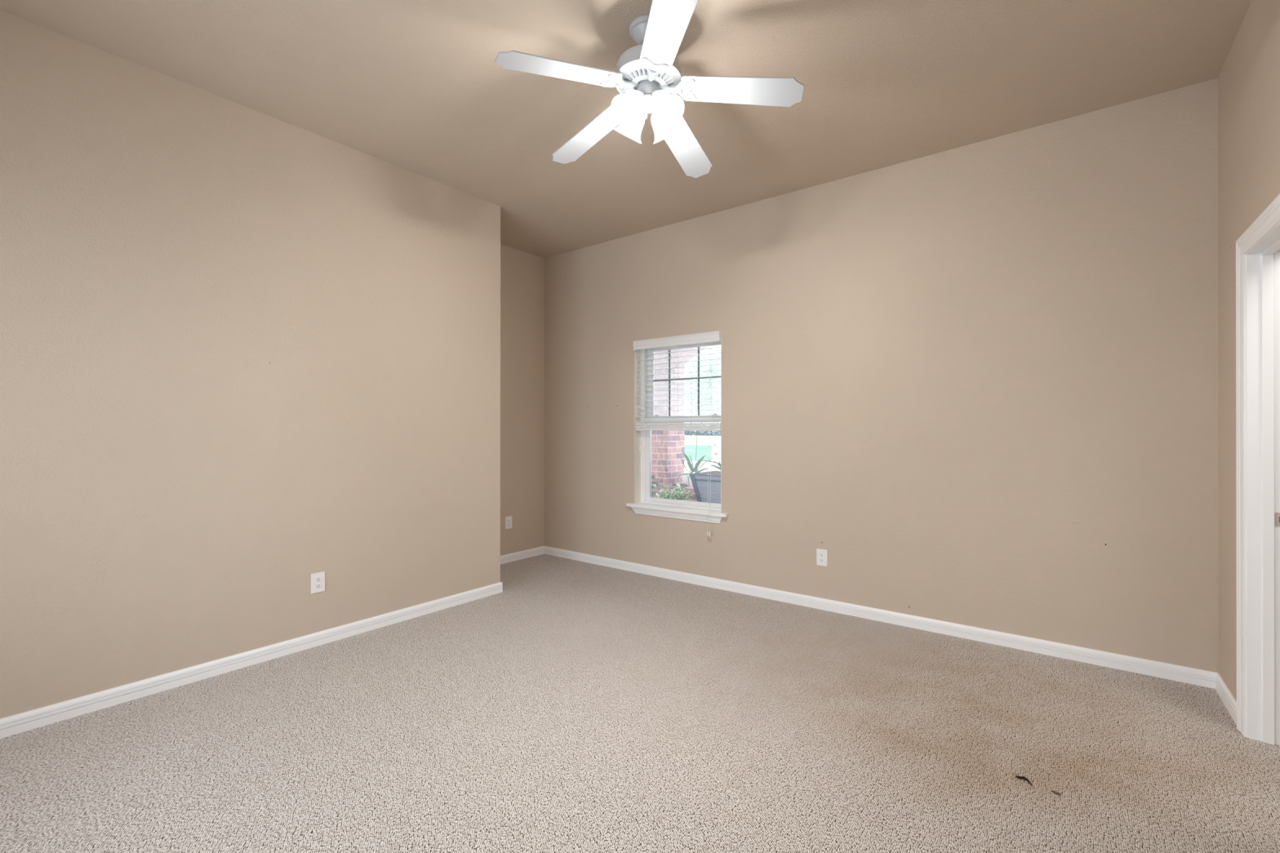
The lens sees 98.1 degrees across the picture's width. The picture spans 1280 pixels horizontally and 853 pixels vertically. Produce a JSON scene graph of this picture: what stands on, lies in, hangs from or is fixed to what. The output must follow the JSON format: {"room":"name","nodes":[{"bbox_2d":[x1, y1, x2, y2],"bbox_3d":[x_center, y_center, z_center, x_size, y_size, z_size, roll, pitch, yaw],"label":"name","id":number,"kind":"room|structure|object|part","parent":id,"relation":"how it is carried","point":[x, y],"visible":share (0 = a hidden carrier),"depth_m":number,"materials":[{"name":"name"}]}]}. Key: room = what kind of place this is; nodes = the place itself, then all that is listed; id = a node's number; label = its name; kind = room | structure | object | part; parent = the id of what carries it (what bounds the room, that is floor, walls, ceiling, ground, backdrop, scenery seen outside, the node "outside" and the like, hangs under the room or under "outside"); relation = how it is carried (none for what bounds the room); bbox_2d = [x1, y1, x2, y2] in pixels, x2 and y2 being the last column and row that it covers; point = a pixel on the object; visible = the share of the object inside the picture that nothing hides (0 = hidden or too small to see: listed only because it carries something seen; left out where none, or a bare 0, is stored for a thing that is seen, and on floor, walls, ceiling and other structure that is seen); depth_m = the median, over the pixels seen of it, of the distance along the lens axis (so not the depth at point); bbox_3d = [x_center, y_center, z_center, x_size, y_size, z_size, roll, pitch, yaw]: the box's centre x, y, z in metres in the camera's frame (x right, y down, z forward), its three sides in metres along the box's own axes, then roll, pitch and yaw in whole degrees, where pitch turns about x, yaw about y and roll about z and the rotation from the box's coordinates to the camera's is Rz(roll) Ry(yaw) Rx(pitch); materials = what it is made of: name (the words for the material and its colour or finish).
{"room":"empty bedroom","nodes":[
{"label":"empty bedroom","id":0,"kind":"room"},
{"bbox_2d":[0,9,500,719],"bbox_3d":[-2.735,-0.220,2.953,0.848,3.048,4.266,0,0,37],"label":"wall","id":1,"kind":"structure","parent":0,"point":[246,354],"depth_m":2.89,"materials":[{"name":"beige paint"}]},
{"bbox_2d":[0,582,502,738],"bbox_3d":[-2.345,1.265,2.754,0.014,0.078,4.130,0,0,37],"label":"baseboard","id":2,"kind":"structure","parent":1,"relation":"attached to","point":[10,726],"depth_m":2.90,"materials":[{"name":"white paint"}]},
{"bbox_2d":[311,571,324,594],"bbox_3d":[-1.919,0.931,3.314,0.009,0.118,0.078,0,0,37],"label":"electrical outlet","id":3,"kind":"object","parent":1,"relation":"attached to","point":[317,580],"visible":1,"depth_m":3.31,"materials":[{"name":"white plastic"}]},
{"bbox_2d":[315,583,321,588],"bbox_3d":[-1.917,0.951,3.313,0.004,0.024,0.034,0,0,37],"label":"receptacle","id":4,"kind":"object","parent":3,"relation":"attached to","point":[317,585],"depth_m":3.31,"materials":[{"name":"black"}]},
{"bbox_2d":[315,577,321,582],"bbox_3d":[-1.917,0.912,3.313,0.004,0.024,0.034,0,0,37],"label":"receptacle","id":5,"kind":"object","parent":3,"relation":"attached to","point":[317,579],"depth_m":3.31,"materials":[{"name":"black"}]},
{"bbox_2d":[500,244,544,555],"bbox_3d":[-1.382,-0.215,5.320,0.120,3.048,1.139,0,0,37],"label":"wall","id":6,"kind":"structure","parent":0,"point":[522,273],"depth_m":5.49,"materials":[{"name":"beige paint"}]},
{"bbox_2d":[505,515,511,528],"bbox_3d":[-1.267,0.928,5.363,0.009,0.118,0.078,0,0,37],"label":"electrical outlet","id":7,"kind":"object","parent":6,"relation":"attached to","point":[508,519],"visible":1,"depth_m":5.36,"materials":[{"name":"white plastic"}]},
{"bbox_2d":[500,546,543,564],"bbox_3d":[-1.326,1.270,5.282,0.014,0.078,1.124,0,0,37],"label":"baseboard","id":8,"kind":"structure","parent":6,"relation":"attached to","point":[523,554],"depth_m":5.48,"materials":[{"name":"white paint"}]},
{"bbox_2d":[0,0,1251,257],"bbox_3d":[-0.087,-1.805,1.773,6.490,0.120,5.605,0,0,37],"label":"ceiling","id":9,"kind":"structure","parent":0,"point":[418,86],"depth_m":2.73,"materials":[{"name":"beige paint"}]},
{"bbox_2d":[494,0,804,177],"bbox_3d":[0.028,-1.507,2.461,1.246,0.473,1.252,0,0,37],"label":"ceiling fan","id":10,"kind":"object","parent":9,"relation":"hanging from","point":[647,77],"visible":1,"depth_m":2.35,"materials":[{"name":"white metal"}]},
{"bbox_3d":[-0.326,-1.445,2.251,0.508,0.072,0.147,0,0,-28],"label":"blade","id":11,"kind":"part","parent":10,"relation":"part of","materials":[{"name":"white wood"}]},
{"bbox_3d":[-0.243,-1.420,2.717,0.504,0.101,0.147,0,0,44],"label":"blade","id":12,"kind":"part","parent":10,"relation":"part of","materials":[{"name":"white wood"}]},
{"bbox_3d":[-0.047,-1.353,2.347,0.141,0.151,0.148,0,0,37],"label":"lamp shade","id":13,"kind":"part","parent":10,"relation":"part of","materials":[{"name":"white glass"}]},
{"bbox_3d":[-0.044,-1.347,2.504,0.146,0.150,0.141,0,0,37],"label":"lamp shade","id":14,"kind":"part","parent":10,"relation":"part of","materials":[{"name":"white glass"}]},
{"bbox_3d":[0.074,-1.415,2.384,0.055,0.052,0.053,0,0,37],"label":"lamp arm","id":15,"kind":"part","parent":10,"relation":"part of","materials":[{"name":"white metal"}]},
{"bbox_3d":[0.117,-1.346,2.500,0.140,0.150,0.146,0,0,37],"label":"lamp shade","id":16,"kind":"part","parent":10,"relation":"part of","materials":[{"name":"white glass"}]},
{"bbox_3d":[0.109,-1.351,2.340,0.147,0.151,0.140,0,0,37],"label":"lamp shade","id":17,"kind":"part","parent":10,"relation":"part of","materials":[{"name":"white glass"}]},
{"bbox_3d":[0.090,-1.450,2.030,0.146,0.074,0.509,0,0,-9],"label":"blade","id":18,"kind":"part","parent":10,"relation":"part of","materials":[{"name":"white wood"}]},
{"bbox_3d":[0.225,-1.410,2.780,0.146,0.119,0.503,0,0,26],"label":"blade","id":19,"kind":"part","parent":10,"relation":"part of","materials":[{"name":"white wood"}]},
{"bbox_3d":[0.430,-1.428,2.356,0.506,0.102,0.145,0,0,9],"label":"blade","id":20,"kind":"part","parent":10,"relation":"part of","materials":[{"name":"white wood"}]},
{"bbox_2d":[0,554,1279,852],"bbox_3d":[-0.143,1.328,1.696,6.490,0.050,5.425,0,0,37],"label":"floor","id":21,"kind":"structure","parent":0,"point":[575,706],"depth_m":2.23,"materials":[{"name":"beige carpet"}]},
{"bbox_2d":[1014,774,1031,785],"bbox_3d":[1.414,1.299,2.043,0.032,0.010,0.068,0,0,-25],"label":"thread","id":22,"kind":"object","parent":21,"relation":"on","point":[1016,776],"visible":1,"depth_m":2.05,"materials":[{"name":"black"}]},
{"bbox_2d":[544,78,1218,672],"bbox_3d":[1.554,-0.216,3.917,6.490,3.048,0.200,0,0,37],"label":"wall","id":23,"kind":"structure","parent":0,"point":[980,379],"depth_m":3.47,"materials":[{"name":"beige paint"}]},
{"bbox_2d":[626,330,728,523],"bbox_3d":[0.344,0.004,4.800,1.014,1.555,0.217,0,0,37],"label":"window","id":24,"kind":"structure","parent":23,"relation":"in","point":[644,504],"depth_m":5.00,"materials":[{"name":"white paint"}]},
{"bbox_2d":[632,331,720,537],"bbox_3d":[0.306,0.062,4.749,0.879,1.663,0.112,0,0,37],"label":"window blind","id":25,"kind":"object","parent":24,"relation":"attached to","point":[712,337],"visible":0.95,"depth_m":4.73,"materials":[{"name":"white plastic"}]},
{"bbox_3d":[0.017,-0.295,4.960,0.002,0.843,0.002,0,0,37],"label":"pull cord","id":26,"kind":"part","parent":25,"relation":"part of","materials":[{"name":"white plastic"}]},
{"bbox_3d":[0.310,-0.346,4.783,0.010,0.760,0.054,0,0,37],"label":"ladder cord","id":27,"kind":"part","parent":25,"relation":"part of","materials":[{"name":"white fabric"}]},
{"bbox_3d":[0.322,0.027,4.772,0.864,0.017,0.050,0,0,37],"label":"rail","id":28,"kind":"part","parent":25,"relation":"part of","materials":[{"name":"white plastic"}]},
{"bbox_3d":[0.560,0.065,4.517,0.002,1.564,0.040,0,0,37],"label":"pull cord","id":29,"kind":"part","parent":25,"relation":"part of","materials":[{"name":"white fabric"}]},
{"bbox_3d":[0.577,0.068,4.504,0.002,1.570,0.040,0,0,37],"label":"pull cord","id":30,"kind":"part","parent":25,"relation":"part of","materials":[{"name":"white fabric"}]},
{"bbox_3d":[0.319,0.707,4.766,1.014,0.024,0.134,0,0,37],"label":"sill","id":31,"kind":"part","parent":24,"relation":"part of","materials":[{"name":"white paint"}]},
{"bbox_3d":[0.384,-0.037,4.854,0.888,1.473,0.083,0,0,37],"label":"frame","id":32,"kind":"part","parent":24,"relation":"part of","materials":[{"name":"white plastic"}]},
{"bbox_3d":[0.379,0.294,4.838,0.809,0.767,0.028,0,0,37],"label":"sash","id":33,"kind":"part","parent":24,"relation":"part of","materials":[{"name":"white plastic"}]},
{"bbox_3d":[0.399,-0.382,4.865,0.809,0.693,0.026,0,0,37],"label":"sash","id":34,"kind":"part","parent":24,"relation":"part of","materials":[{"name":"white plastic"}]},
{"bbox_2d":[816,548,827,566],"bbox_3d":[1.301,0.938,3.976,0.078,0.118,0.009,0,0,37],"label":"electrical outlet","id":35,"kind":"object","parent":23,"relation":"attached to","point":[821,554],"visible":1,"depth_m":3.97,"materials":[{"name":"white plastic"}]},
{"bbox_2d":[543,546,1217,688],"bbox_3d":[0.944,1.269,4.246,4.866,0.078,0.014,0,0,37],"label":"baseboard","id":36,"kind":"structure","parent":23,"relation":"attached to","point":[1197,677],"depth_m":3.52,"materials":[{"name":"white paint"}]},
{"bbox_2d":[1217,0,1279,701],"bbox_3d":[1.335,-0.222,0.651,0.116,3.048,5.255,0,0,37],"label":"wall","id":37,"kind":"structure","parent":0,"point":[1249,77],"depth_m":2.50,"materials":[{"name":"beige paint"}]},
{"bbox_2d":[1215,672,1236,724],"bbox_3d":[2.736,1.267,2.587,0.014,0.078,0.469,0,0,37],"label":"baseboard","id":38,"kind":"structure","parent":37,"relation":"attached to","point":[1228,699],"depth_m":2.59,"materials":[{"name":"white paint"}]},
{"bbox_2d":[1235,193,1279,745],"bbox_3d":[2.338,0.250,1.976,0.136,2.111,0.990,0,0,37],"label":"door","id":39,"kind":"structure","parent":37,"relation":"in","point":[1258,248],"depth_m":2.31,"materials":[{"name":"white paint"}]},
{"bbox_3d":[2.567,0.251,2.372,0.020,2.111,0.081,0,0,37],"label":"casing leg","id":40,"kind":"part","parent":39,"relation":"part of","materials":[{"name":"white paint"}]},
{"bbox_3d":[2.624,0.381,2.272,0.042,0.056,0.002,0,0,37],"label":"strike plate","id":41,"kind":"part","parent":39,"relation":"part of","materials":[{"name":"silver metal"}]},
{"label":"outside","id":42,"kind":"structure","parent":0,"visible":0},
{"bbox_2d":[684,461,720,473],"bbox_3d":[0.076,1.542,16.557,100.000,0.180,13.600,0,0,37],"label":"driveway","id":43,"kind":"structure","parent":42,"point":[704,465],"depth_m":20.28,"materials":[{"name":"white concrete"}]},
{"bbox_2d":[711,440,720,471],"bbox_3d":[1.460,0.846,9.721,0.446,1.187,0.050,0,0,37],"label":"sign","id":44,"kind":"object","parent":43,"relation":"on","point":[716,445],"visible":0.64,"depth_m":9.79,"materials":[{"name":"white"}]},
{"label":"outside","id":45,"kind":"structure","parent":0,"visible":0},
{"bbox_2d":[684,432,720,445],"bbox_3d":[21.761,1.670,69.593,170.000,1.150,63.000,0,0,37],"label":"dry grass","id":46,"kind":"structure","parent":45,"point":[689,439],"depth_m":58.69,"materials":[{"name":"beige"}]},
{"bbox_2d":[684,346,720,422],"bbox_3d":[7.706,-6.772,90.950,15.003,16.105,8.217,0,0,37],"label":"tree","id":47,"kind":"object","parent":46,"relation":"on","point":[713,373],"visible":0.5,"depth_m":88.44,"materials":[{"name":"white plant"}]},
{"bbox_2d":[684,345,720,422],"bbox_3d":[15.595,-8.026,106.376,16.069,18.579,8.713,0,0,37],"label":"tree","id":48,"kind":"object","parent":46,"relation":"on","point":[716,346],"visible":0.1,"depth_m":106.63,"materials":[{"name":"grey plant"}]},
{"bbox_2d":[684,425,720,435],"bbox_3d":[5.881,0.577,84.243,57.616,2.286,3.746,0,0,37],"label":"hedge","id":49,"kind":"object","parent":46,"relation":"on","point":[686,433],"visible":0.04,"depth_m":80.79,"materials":[{"name":"teal plant"}]},
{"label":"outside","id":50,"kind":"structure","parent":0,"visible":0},
{"bbox_2d":[684,444,711,462],"bbox_3d":[-2.542,1.795,37.822,170.000,0.750,17.000,0,0,37],"label":"lawn","id":51,"kind":"structure","parent":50,"point":[701,451],"depth_m":31.88,"materials":[{"name":"green plant"}]},
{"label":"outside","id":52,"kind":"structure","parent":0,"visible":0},
{"bbox_3d":[2.014,1.451,5.100,15.000,0.120,2.245,0,0,37],"label":"floor","id":53,"kind":"structure","parent":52,"visible":0},
{"bbox_2d":[651,475,659,497],"bbox_3d":[0.110,0.946,5.680,0.240,0.890,0.240,0,0,37],"label":"leaf plant","id":54,"kind":"object","parent":53,"relation":"on","point":[652,477],"visible":0.18,"depth_m":5.67,"materials":[{"name":"green plant"}]},
{"bbox_2d":[651,362,684,485],"bbox_3d":[0.272,0.342,6.338,0.340,2.100,0.340,0,0,37],"label":"brick column","id":55,"kind":"structure","parent":53,"relation":"on","point":[667,465],"depth_m":6.18,"materials":[{"name":"brick"}]},
{"bbox_2d":[654,346,707,364],"bbox_3d":[1.440,-1.174,5.448,3.280,0.930,0.340,0,0,37],"label":"brick arch","id":56,"kind":"object","parent":55,"relation":"on","point":[682,354],"visible":0.08,"depth_m":6.15,"materials":[{"name":"brick"}]},
{"bbox_2d":[653,483,693,500],"bbox_3d":[0.319,0.960,5.143,0.376,0.860,0.300,0,0,37],"label":"variegated plant","id":57,"kind":"object","parent":53,"relation":"on","point":[678,491],"visible":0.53,"depth_m":5.12,"materials":[{"name":"green plant"}]},
{"bbox_2d":[651,484,697,501],"bbox_3d":[1.097,1.022,5.687,3.440,0.740,0.430,0,0,37],"label":"brick wall","id":58,"kind":"structure","parent":53,"relation":"on","point":[691,489],"depth_m":6.00,"materials":[{"name":"brick"}]},
{"bbox_2d":[671,483,686,486],"bbox_3d":[0.430,0.634,6.060,0.168,0.032,0.038,0,0,27],"label":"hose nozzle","id":59,"kind":"object","parent":58,"relation":"on","point":[673,484],"visible":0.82,"depth_m":6.04,"materials":[{"name":"grey"}]},
{"bbox_2d":[681,472,693,486],"bbox_3d":[0.530,0.584,6.090,0.152,0.136,0.152,0,0,37],"label":"pot","id":60,"kind":"object","parent":58,"relation":"on","point":[684,477],"visible":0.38,"depth_m":6.03,"materials":[{"name":"white"}]},
{"bbox_2d":[689,471,720,503],"bbox_3d":[1.026,0.918,5.118,1.060,0.944,0.460,0,0,37],"label":"planter","id":61,"kind":"object","parent":53,"relation":"on","point":[699,480],"visible":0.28,"depth_m":5.16,"materials":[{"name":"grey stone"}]},
{"bbox_2d":[676,451,711,487],"bbox_3d":[0.524,0.408,5.447,0.352,0.326,0.486,0,0,10],"label":"agave plant","id":62,"kind":"object","parent":61,"relation":"in","point":[692,468],"visible":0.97,"depth_m":5.47,"materials":[{"name":"green plant"}]},
{"bbox_3d":[0.624,0.919,5.155,0.376,0.942,0.030,0,0,37],"label":"corner trim","id":63,"kind":"part","parent":61,"relation":"part of","materials":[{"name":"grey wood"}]},
{"bbox_2d":[697,454,720,470],"bbox_3d":[0.738,0.361,5.312,0.154,0.174,0.471,0,0,-39],"label":"yucca plant","id":64,"kind":"object","parent":61,"relation":"on","point":[713,461],"visible":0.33,"depth_m":5.28,"materials":[{"name":"green plant"}]}
]}

